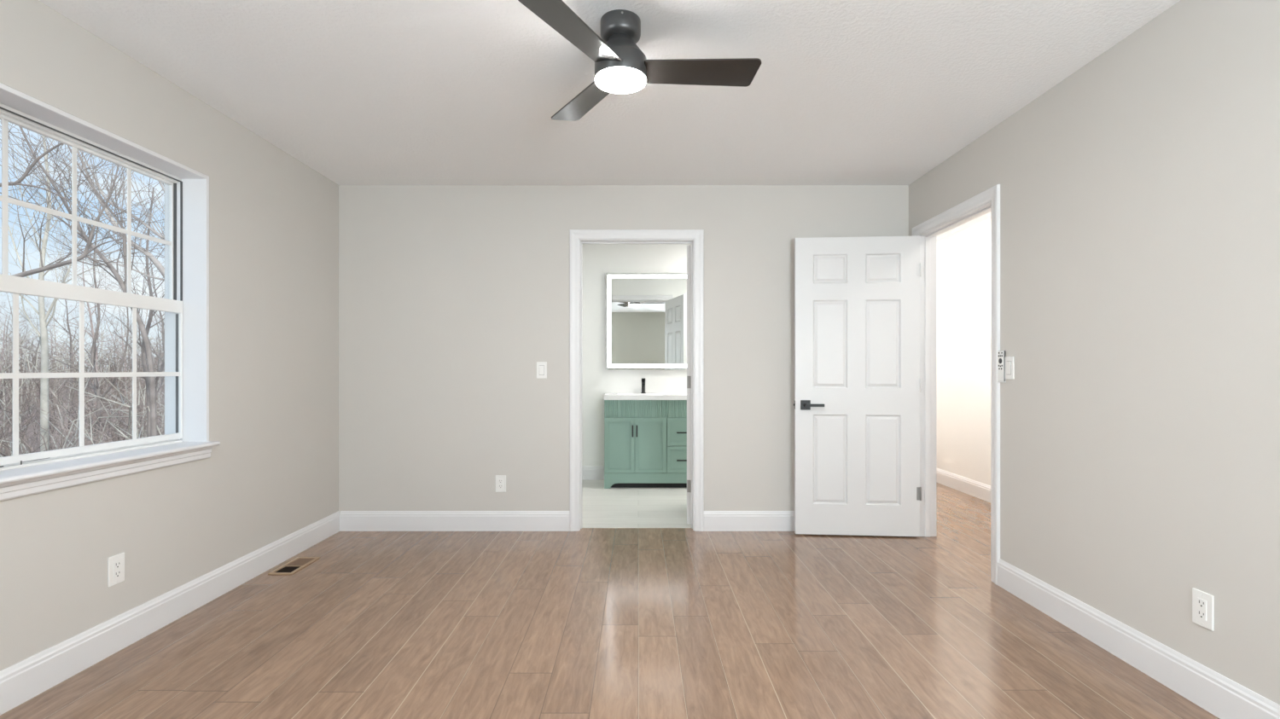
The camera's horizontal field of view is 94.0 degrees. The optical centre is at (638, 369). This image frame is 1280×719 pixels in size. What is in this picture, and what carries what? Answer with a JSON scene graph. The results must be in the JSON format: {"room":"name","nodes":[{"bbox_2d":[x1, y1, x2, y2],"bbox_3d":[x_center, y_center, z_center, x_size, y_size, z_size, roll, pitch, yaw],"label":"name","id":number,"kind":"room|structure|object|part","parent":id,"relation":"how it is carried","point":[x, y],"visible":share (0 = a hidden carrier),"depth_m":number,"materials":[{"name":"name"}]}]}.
{"room":"empty bedroom","nodes":[
{"label":"empty bedroom","id":0,"kind":"room"},
{"bbox_2d":[0,0,338,671],"bbox_3d":[-2.224,-0.081,1.448,0.220,2.440,5.777,0,0,0],"label":"wall","id":1,"kind":"structure","parent":0,"point":[272,474],"depth_m":2.99,"materials":[{"name":"beige paint"}]},
{"bbox_2d":[0,82,220,500],"bbox_3d":[-2.191,-0.258,2.400,0.257,1.386,1.094,0,0,0],"label":"window","id":2,"kind":"structure","parent":1,"relation":"in","point":[185,304],"depth_m":2.58,"materials":[{"name":"white paint"}]},
{"bbox_3d":[-2.282,-0.596,2.400,0.016,0.630,1.048,0,0,0],"label":"sash","id":3,"kind":"part","parent":2,"relation":"part of","materials":[{"name":"white plastic"}]},
{"bbox_3d":[-2.233,0.002,2.400,0.022,0.670,1.046,0,0,0],"label":"sash","id":4,"kind":"part","parent":2,"relation":"part of","materials":[{"name":"white plastic"}]},
{"bbox_3d":[-2.275,0.355,2.400,0.088,0.036,1.050,0,0,0],"label":"frame sill","id":5,"kind":"part","parent":2,"relation":"part of","materials":[{"name":"white plastic"}]},
{"bbox_3d":[-2.147,0.365,2.400,0.169,0.020,1.094,0,0,0],"label":"sill","id":6,"kind":"part","parent":2,"relation":"part of","materials":[{"name":"white paint"}]},
{"bbox_2d":[107,552,124,587],"bbox_3d":[-2.110,0.810,2.416,0.009,0.118,0.074,0,0,0],"label":"wall outlet","id":7,"kind":"object","parent":1,"relation":"attached to","point":[116,563],"visible":1,"depth_m":2.41,"materials":[{"name":"white plastic"}]},
{"bbox_2d":[113,559,121,579],"bbox_3d":[-2.107,0.810,2.416,0.002,0.067,0.034,0,0,0],"label":"receptacle","id":8,"kind":"object","parent":7,"relation":"attached to","point":[117,563],"depth_m":2.41,"materials":[{"name":"white plastic"}]},
{"bbox_2d":[0,511,340,715],"bbox_3d":[-2.107,1.070,1.458,0.015,0.139,5.517,0,0,0],"label":"baseboard","id":9,"kind":"structure","parent":1,"relation":"attached to","point":[28,678],"depth_m":2.52,"materials":[{"name":"white paint"}]},
{"bbox_2d":[38,0,1180,240],"bbox_3d":[0.400,-1.341,3.080,5.480,0.080,9.040,0,0,0],"label":"ceiling","id":10,"kind":"structure","parent":0,"point":[357,92],"depth_m":2.71,"materials":[{"name":"white paint"}]},
{"bbox_2d":[517,0,761,121],"bbox_3d":[0.035,-1.183,2.233,0.835,0.235,0.938,0,0,0],"label":"ceiling fan","id":11,"kind":"object","parent":10,"relation":"hanging from","point":[621,66],"visible":1,"depth_m":2.18,"materials":[{"name":"black metal"}]},
{"bbox_3d":[-0.211,-1.115,1.968,0.143,0.037,0.431,0,0,28],"label":"blade","id":12,"kind":"part","parent":11,"relation":"part of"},
{"bbox_3d":[-0.223,-1.115,2.490,0.143,0.037,0.431,0,0,-32],"label":"blade","id":13,"kind":"part","parent":11,"relation":"part of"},
{"bbox_3d":[0.235,-1.115,2.245,0.434,0.037,0.143,0,0,0],"label":"blade","id":14,"kind":"part","parent":11,"relation":"part of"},
{"bbox_2d":[0,480,1219,718],"bbox_3d":[0.400,1.169,3.080,5.480,0.060,9.040,0,0,0],"label":"floor","id":15,"kind":"structure","parent":0,"point":[586,623],"depth_m":2.53,"materials":[{"name":"brown wood"}]},
{"bbox_2d":[267,557,319,575],"bbox_3d":[-1.986,1.135,3.455,0.136,0.007,0.292,0,0,0],"label":"floor vent","id":16,"kind":"object","parent":15,"relation":"in","point":[293,567],"visible":1,"depth_m":3.44,"materials":[{"name":"beige wood"}]},
{"bbox_2d":[604,400,686,488],"bbox_3d":[0.140,0.717,5.917,0.930,0.845,0.503,0,0,0],"label":"bathroom vanity","id":17,"kind":"object","parent":15,"relation":"on","point":[645,441],"visible":0.74,"depth_m":5.70,"materials":[{"name":"green paint"}]},
{"bbox_3d":[-0.178,0.727,5.702,0.287,0.527,0.018,0,0,0],"label":"door","id":18,"kind":"part","parent":17,"relation":"part of","materials":[{"name":"green paint"}]},
{"bbox_2d":[603,393,686,400],"bbox_3d":[0.140,0.269,5.926,0.942,0.048,0.483,0,0,0],"label":"countertop","id":19,"kind":"structure","parent":17,"relation":"on","point":[607,396],"depth_m":5.68,"materials":[{"name":"white stone"}]},
{"bbox_2d":[640,378,645,393],"bbox_3d":[0.052,0.168,6.046,0.052,0.154,0.146,0,0,0],"label":"faucet","id":20,"kind":"object","parent":19,"relation":"on","point":[642,380],"visible":0.98,"depth_m":6.08,"materials":[{"name":"black metal"}]},
{"bbox_2d":[617,394,669,395],"bbox_3d":[0.050,0.269,5.921,0.500,0.044,0.253,0,0,0],"label":"basin","id":21,"kind":"object","parent":19,"relation":"in","point":[618,394],"depth_m":6.04,"materials":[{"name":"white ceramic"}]},
{"bbox_3d":[0.140,0.377,5.703,0.930,0.165,0.016,0,0,0],"label":"fluted panel","id":22,"kind":"part","parent":17,"relation":"part of","materials":[{"name":"green paint"}]},
{"bbox_3d":[0.118,0.727,5.702,0.300,0.527,0.018,0,0,0],"label":"door","id":23,"kind":"part","parent":17,"relation":"part of","materials":[{"name":"green paint"}]},
{"bbox_3d":[0.438,0.862,5.702,0.328,0.256,0.018,0,0,0],"label":"drawer","id":24,"kind":"part","parent":17,"relation":"part of","materials":[{"name":"green paint"}]},
{"bbox_3d":[0.438,0.596,5.702,0.328,0.265,0.018,0,0,0],"label":"drawer","id":25,"kind":"part","parent":17,"relation":"part of","materials":[{"name":"green paint"}]},
{"bbox_2d":[338,185,891,512],"bbox_3d":[-0.162,-0.081,4.277,3.904,2.440,0.120,0,0,0],"label":"wall","id":26,"kind":"structure","parent":0,"point":[451,298],"depth_m":4.22,"materials":[{"name":"beige paint"}]},
{"bbox_2d":[495,475,506,492],"bbox_3d":[-0.970,0.807,4.213,0.074,0.118,0.009,0,0,0],"label":"wall outlet","id":27,"kind":"object","parent":26,"relation":"attached to","point":[500,480],"visible":1,"depth_m":4.21,"materials":[{"name":"white plastic"}]},
{"bbox_2d":[498,479,503,488],"bbox_3d":[-0.970,0.807,4.210,0.034,0.067,0.002,0,0,0],"label":"receptacle","id":28,"kind":"object","parent":27,"relation":"attached to","point":[500,481],"depth_m":4.21,"materials":[{"name":"white plastic"}]},
{"bbox_2d":[536,361,546,378],"bbox_3d":[-0.681,0.006,4.211,0.072,0.116,0.012,0,0,0],"label":"light switch","id":29,"kind":"object","parent":26,"relation":"attached to","point":[541,366],"visible":1,"depth_m":4.21,"materials":[{"name":"white plastic"}]},
{"bbox_2d":[339,511,794,531],"bbox_3d":[-0.102,1.070,4.210,3.994,0.139,0.015,0,0,0],"label":"baseboard","id":30,"kind":"structure","parent":26,"relation":"attached to","point":[349,520],"depth_m":4.20,"materials":[{"name":"white paint"}]},
{"bbox_2d":[569,229,703,531],"bbox_3d":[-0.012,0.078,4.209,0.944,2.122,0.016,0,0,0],"label":"trim","id":31,"kind":"structure","parent":26,"relation":"attached to","point":[575,235],"depth_m":4.20,"materials":[{"name":"white paint"}]},
{"bbox_2d":[581,527,691,528],"bbox_3d":[-0.012,1.137,4.287,0.800,0.004,0.006,0,0,0],"label":"trim","id":32,"kind":"structure","parent":26,"relation":"attached to","point":[582,527],"depth_m":4.29,"materials":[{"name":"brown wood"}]},
{"bbox_2d":[686,245,691,524],"bbox_3d":[0.464,0.114,4.725,0.131,2.030,0.790,0,0,14],"label":"door","id":33,"kind":"structure","parent":26,"relation":"in","point":[689,247],"depth_m":4.35,"materials":[{"name":"white paint"}]},
{"bbox_2d":[581,244,691,465],"bbox_3d":[0.245,-0.081,6.220,3.090,2.440,0.100,0,0,0],"label":"wall","id":34,"kind":"structure","parent":0,"point":[597,259],"depth_m":6.17,"materials":[{"name":"white paint"}]},
{"bbox_2d":[581,465,604,480],"bbox_3d":[0.245,1.070,6.162,2.890,0.139,0.015,0,0,0],"label":"baseboard","id":35,"kind":"structure","parent":34,"relation":"attached to","point":[589,473],"depth_m":6.16,"materials":[{"name":"white paint"}]},
{"bbox_2d":[605,273,686,369],"bbox_3d":[0.135,-0.494,6.152,0.940,0.994,0.033,0,0,0],"label":"mirror","id":36,"kind":"object","parent":34,"relation":"attached to","point":[646,313],"visible":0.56,"depth_m":6.14,"materials":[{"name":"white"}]},
{"bbox_2d":[891,185,908,236],"bbox_3d":[1.850,-0.081,4.277,0.120,2.440,0.120,0,0,0],"label":"wall","id":37,"kind":"structure","parent":0,"point":[899,193],"depth_m":4.22,"materials":[{"name":"beige paint"}]},
{"bbox_2d":[936,217,990,486],"bbox_3d":[3.070,-0.081,4.050,0.100,2.440,6.900,0,0,0],"label":"wall","id":38,"kind":"structure","parent":0,"point":[962,257],"depth_m":5.53,"materials":[{"name":"paint"}]},
{"bbox_2d":[936,468,990,502],"bbox_3d":[3.013,1.070,4.050,0.015,0.139,6.900,0,0,0],"label":"baseboard","id":39,"kind":"structure","parent":38,"relation":"attached to","point":[978,490],"depth_m":5.50,"materials":[{"name":"white paint"}]},
{"bbox_2d":[908,0,1279,705],"bbox_3d":[1.968,-0.081,3.030,0.115,2.440,8.940,0,0,0],"label":"wall","id":40,"kind":"structure","parent":0,"point":[1140,190],"depth_m":2.21,"materials":[{"name":"beige paint"}]},
{"bbox_2d":[793,235,921,536],"bbox_3d":[1.490,0.114,4.078,0.844,2.030,0.135,0,0,5],"label":"door","id":41,"kind":"structure","parent":40,"relation":"in","point":[858,382],"depth_m":4.06,"materials":[{"name":"white paint"}]},
{"bbox_3d":[1.184,0.244,4.059,0.151,0.066,0.050,0,0,4],"label":"handle","id":42,"kind":"part","parent":41,"relation":"part of","materials":[{"name":"black metal"}]},
{"bbox_2d":[935,236,936,536],"bbox_3d":[2.033,0.081,3.647,0.016,2.117,0.987,0,0,0],"label":"trim","id":43,"kind":"structure","parent":40,"relation":"attached to","point":[935,236],"depth_m":4.07,"materials":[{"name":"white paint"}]},
{"bbox_2d":[919,201,990,536],"bbox_3d":[1.966,0.107,3.647,0.118,2.063,0.879,0,0,0],"label":"trim","id":44,"kind":"structure","parent":40,"relation":"attached to","point":[927,239],"depth_m":4.07,"materials":[{"name":"white paint"}]},
{"bbox_2d":[912,184,1000,585],"bbox_3d":[1.902,0.081,3.647,0.016,2.117,0.987,0,0,0],"label":"trim","id":45,"kind":"structure","parent":40,"relation":"attached to","point":[992,194],"depth_m":3.18,"materials":[{"name":"white paint"}]},
{"bbox_2d":[1005,356,1014,379],"bbox_3d":[1.904,-0.007,3.068,0.012,0.116,0.072,0,0,0],"label":"light switch","id":46,"kind":"object","parent":40,"relation":"attached to","point":[1009,361],"visible":1,"depth_m":3.06,"materials":[{"name":"white plastic"}]},
{"bbox_2d":[997,558,1279,718],"bbox_3d":[1.903,1.070,1.458,0.015,0.139,5.517,0,0,0],"label":"baseboard","id":47,"kind":"structure","parent":40,"relation":"attached to","point":[1224,698],"depth_m":2.24,"materials":[{"name":"white paint"}]},
{"bbox_2d":[1192,587,1214,631],"bbox_3d":[1.905,0.810,2.017,0.009,0.118,0.074,0,0,0],"label":"wall outlet","id":48,"kind":"object","parent":40,"relation":"attached to","point":[1202,602],"visible":1,"depth_m":2.01,"materials":[{"name":"white plastic"}]},
{"bbox_2d":[1197,597,1206,621],"bbox_3d":[1.903,0.810,2.017,0.002,0.067,0.034,0,0,0],"label":"receptacle","id":49,"kind":"object","parent":48,"relation":"attached to","point":[1201,602],"depth_m":2.02,"materials":[{"name":"white plastic"}]},
{"bbox_3d":[1.903,0.029,3.128,0.013,0.079,0.056,0,0,0],"label":"cradle","id":50,"kind":"object","parent":40,"relation":"attached to","visible":0},
{"bbox_2d":[997,350,1005,381],"bbox_3d":[1.901,-0.017,3.128,0.011,0.160,0.053,0,0,0],"label":"remote","id":51,"kind":"object","parent":50,"relation":"in","point":[1001,354],"visible":1,"depth_m":3.12,"materials":[{"name":"grey plastic"}]},
{"label":"outside","id":52,"kind":"structure","parent":0,"visible":0},
{"bbox_2d":[0,377,164,455],"bbox_3d":[-77.419,2.371,61.971,149.952,3.555,176.037,0,0,0],"label":"hillside","id":53,"kind":"structure","parent":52,"point":[71,416],"depth_m":31.35,"materials":[{"name":"brown plant"}]},
{"bbox_2d":[0,293,37,360],"bbox_3d":[-54.202,-2.908,51.966,3.279,8.830,4.792,0,0,-30],"label":"tree","id":54,"kind":"object","parent":53,"relation":"on","point":[24,333],"visible":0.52,"depth_m":52.15,"materials":[{"name":"brown plant"}]},
{"bbox_2d":[0,303,39,366],"bbox_3d":[-67.694,-3.189,64.258,3.178,8.558,4.645,0,0,23],"label":"tree","id":55,"kind":"object","parent":53,"relation":"on","point":[4,304],"visible":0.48,"depth_m":64.05,"materials":[{"name":"brown plant"}]},
{"bbox_2d":[0,308,39,372],"bbox_3d":[-65.281,-2.821,62.677,3.162,7.836,4.229,0,0,19],"label":"tree","id":56,"kind":"object","parent":53,"relation":"on","point":[20,308],"visible":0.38,"depth_m":62.85,"materials":[{"name":"plant"}]},
{"bbox_2d":[2,325,37,372],"bbox_3d":[-43.242,-0.574,42.206,2.728,5.295,2.962,0,0,18],"label":"tree","id":57,"kind":"object","parent":53,"relation":"on","point":[19,326],"visible":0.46,"depth_m":41.72,"materials":[{"name":"plant"}]},
{"bbox_2d":[0,302,50,403],"bbox_3d":[-38.789,-0.804,36.740,2.720,6.741,3.639,0,0,3],"label":"tree","id":58,"kind":"object","parent":53,"relation":"on","point":[3,345],"visible":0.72,"depth_m":36.57,"materials":[{"name":"plant"}]},
{"bbox_2d":[5,300,66,403],"bbox_3d":[-39.698,-1.249,39.954,3.931,7.371,4.250,0,0,-8],"label":"tree","id":59,"kind":"object","parent":53,"relation":"on","point":[37,346],"visible":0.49,"depth_m":39.51,"materials":[{"name":"brown plant"}]},
{"bbox_2d":[28,323,65,371],"bbox_3d":[-57.930,-2.124,58.727,3.593,6.973,3.900,0,0,-30],"label":"tree","id":60,"kind":"object","parent":53,"relation":"on","point":[61,323],"visible":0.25,"depth_m":59.26,"materials":[{"name":"plant"}]},
{"bbox_2d":[31,298,71,380],"bbox_3d":[-49.772,-2.944,50.921,3.908,8.640,4.058,0,0,27],"label":"tree","id":61,"kind":"object","parent":53,"relation":"on","point":[54,325],"visible":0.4,"depth_m":51.19,"materials":[{"name":"grey plant"}]},
{"bbox_2d":[44,271,103,402],"bbox_3d":[-36.191,-2.041,38.191,3.366,9.062,4.918,0,0,-41],"label":"tree","id":62,"kind":"object","parent":53,"relation":"on","point":[67,313],"visible":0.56,"depth_m":38.28,"materials":[{"name":"brown plant"}]},
{"bbox_2d":[0,118,159,436],"bbox_3d":[-11.177,-1.360,11.196,4.564,10.952,2.963,0,0,40],"label":"bare tree","id":63,"kind":"object","parent":53,"relation":"on","point":[124,287],"visible":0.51,"depth_m":10.98,"materials":[{"name":"grey plant"}]},
{"bbox_2d":[0,122,162,452],"bbox_3d":[-16.671,-2.156,17.036,6.126,11.906,3.018,0,0,0],"label":"bare tree","id":64,"kind":"object","parent":53,"relation":"on","point":[43,335],"visible":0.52,"depth_m":16.96,"materials":[{"name":"grey plant"}]},
{"bbox_2d":[10,220,152,424],"bbox_3d":[-26.769,-1.995,28.718,5.153,10.085,3.968,0,0,10],"label":"tree","id":65,"kind":"object","parent":53,"relation":"on","point":[87,304],"visible":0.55,"depth_m":28.79,"materials":[{"name":"plant"}]},
{"bbox_2d":[0,328,164,457],"bbox_3d":[-34.984,-0.692,41.135,78.910,9.246,48.413,0,0,36],"label":"trees","id":66,"kind":"object","parent":53,"relation":"on","point":[113,439],"visible":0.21,"depth_m":26.52,"materials":[{"name":"plant"}]},
{"bbox_2d":[0,320,164,457],"bbox_3d":[-44.812,-1.196,32.972,47.014,10.196,74.690,0,0,-30],"label":"brambles","id":67,"kind":"object","parent":53,"relation":"on","point":[101,336],"visible":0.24,"depth_m":26.65,"materials":[{"name":"brown plant"}]},
{"bbox_2d":[0,126,164,277],"bbox_3d":[-7.606,-0.695,7.356,4.871,9.691,1.953,0,0,8],"label":"bare tree","id":68,"kind":"object","parent":53,"relation":"on","point":[91,234],"visible":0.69,"depth_m":6.99,"materials":[{"name":"grey plant"}]},
{"bbox_2d":[0,133,164,280],"bbox_3d":[-11.441,-1.611,13.063,5.043,11.347,3.677,0,0,7],"label":"bare tree","id":69,"kind":"object","parent":53,"relation":"on","point":[158,265],"visible":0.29,"depth_m":12.96,"materials":[{"name":"grey plant"}]},
{"bbox_2d":[0,160,164,444],"bbox_3d":[-18.452,-1.833,19.951,7.487,11.215,5.122,0,0,20],"label":"bare tree","id":70,"kind":"object","parent":53,"relation":"on","point":[92,355],"visible":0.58,"depth_m":19.96,"materials":[{"name":"grey plant"}]},
{"bbox_2d":[96,308,122,356],"bbox_3d":[-57.691,-3.196,65.533,3.322,8.443,4.314,0,0,-20],"label":"tree","id":71,"kind":"object","parent":53,"relation":"on","point":[102,308],"visible":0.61,"depth_m":65.22,"materials":[{"name":"plant"}]},
{"bbox_2d":[85,306,158,396],"bbox_3d":[-35.517,-1.102,40.880,2.734,6.776,3.657,0,0,26],"label":"tree","id":72,"kind":"object","parent":53,"relation":"on","point":[122,342],"visible":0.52,"depth_m":40.98,"materials":[{"name":"plant"}]},
{"bbox_2d":[80,180,164,436],"bbox_3d":[-11.711,-1.408,15.135,3.289,10.568,3.838,0,0,-14],"label":"bare tree","id":73,"kind":"object","parent":53,"relation":"on","point":[143,358],"visible":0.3,"depth_m":14.95,"materials":[{"name":"grey plant"}]},
{"bbox_2d":[116,320,137,381],"bbox_3d":[-44.336,-1.635,52.524,3.237,5.614,2.995,0,0,-40],"label":"tree","id":74,"kind":"object","parent":53,"relation":"on","point":[131,320],"visible":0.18,"depth_m":52.40,"materials":[{"name":"brown plant"}]},
{"bbox_2d":[108,285,163,379],"bbox_3d":[-42.730,-3.196,50.911,4.292,9.140,4.134,0,0,37],"label":"tree","id":75,"kind":"object","parent":53,"relation":"on","point":[156,285],"visible":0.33,"depth_m":51.00,"materials":[{"name":"grey plant"}]},
{"bbox_2d":[109,226,164,370],"bbox_3d":[-27.669,-2.853,33.836,5.836,10.942,6.309,0,0,-3],"label":"tree","id":76,"kind":"object","parent":53,"relation":"on","point":[154,281],"visible":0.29,"depth_m":34.36,"materials":[{"name":"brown plant"}]},
{"bbox_2d":[122,330,156,387],"bbox_3d":[-40.101,-1.029,48.379,2.914,5.210,2.685,0,0,-19],"label":"tree","id":77,"kind":"object","parent":53,"relation":"on","point":[130,330],"visible":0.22,"depth_m":48.25,"materials":[{"name":"plant"}]},
{"bbox_2d":[139,310,162,353],"bbox_3d":[-50.249,-2.880,63.878,4.484,8.017,4.131,0,0,0],"label":"tree","id":78,"kind":"object","parent":53,"relation":"on","point":[155,311],"visible":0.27,"depth_m":63.81,"materials":[{"name":"plant"}]}
]}

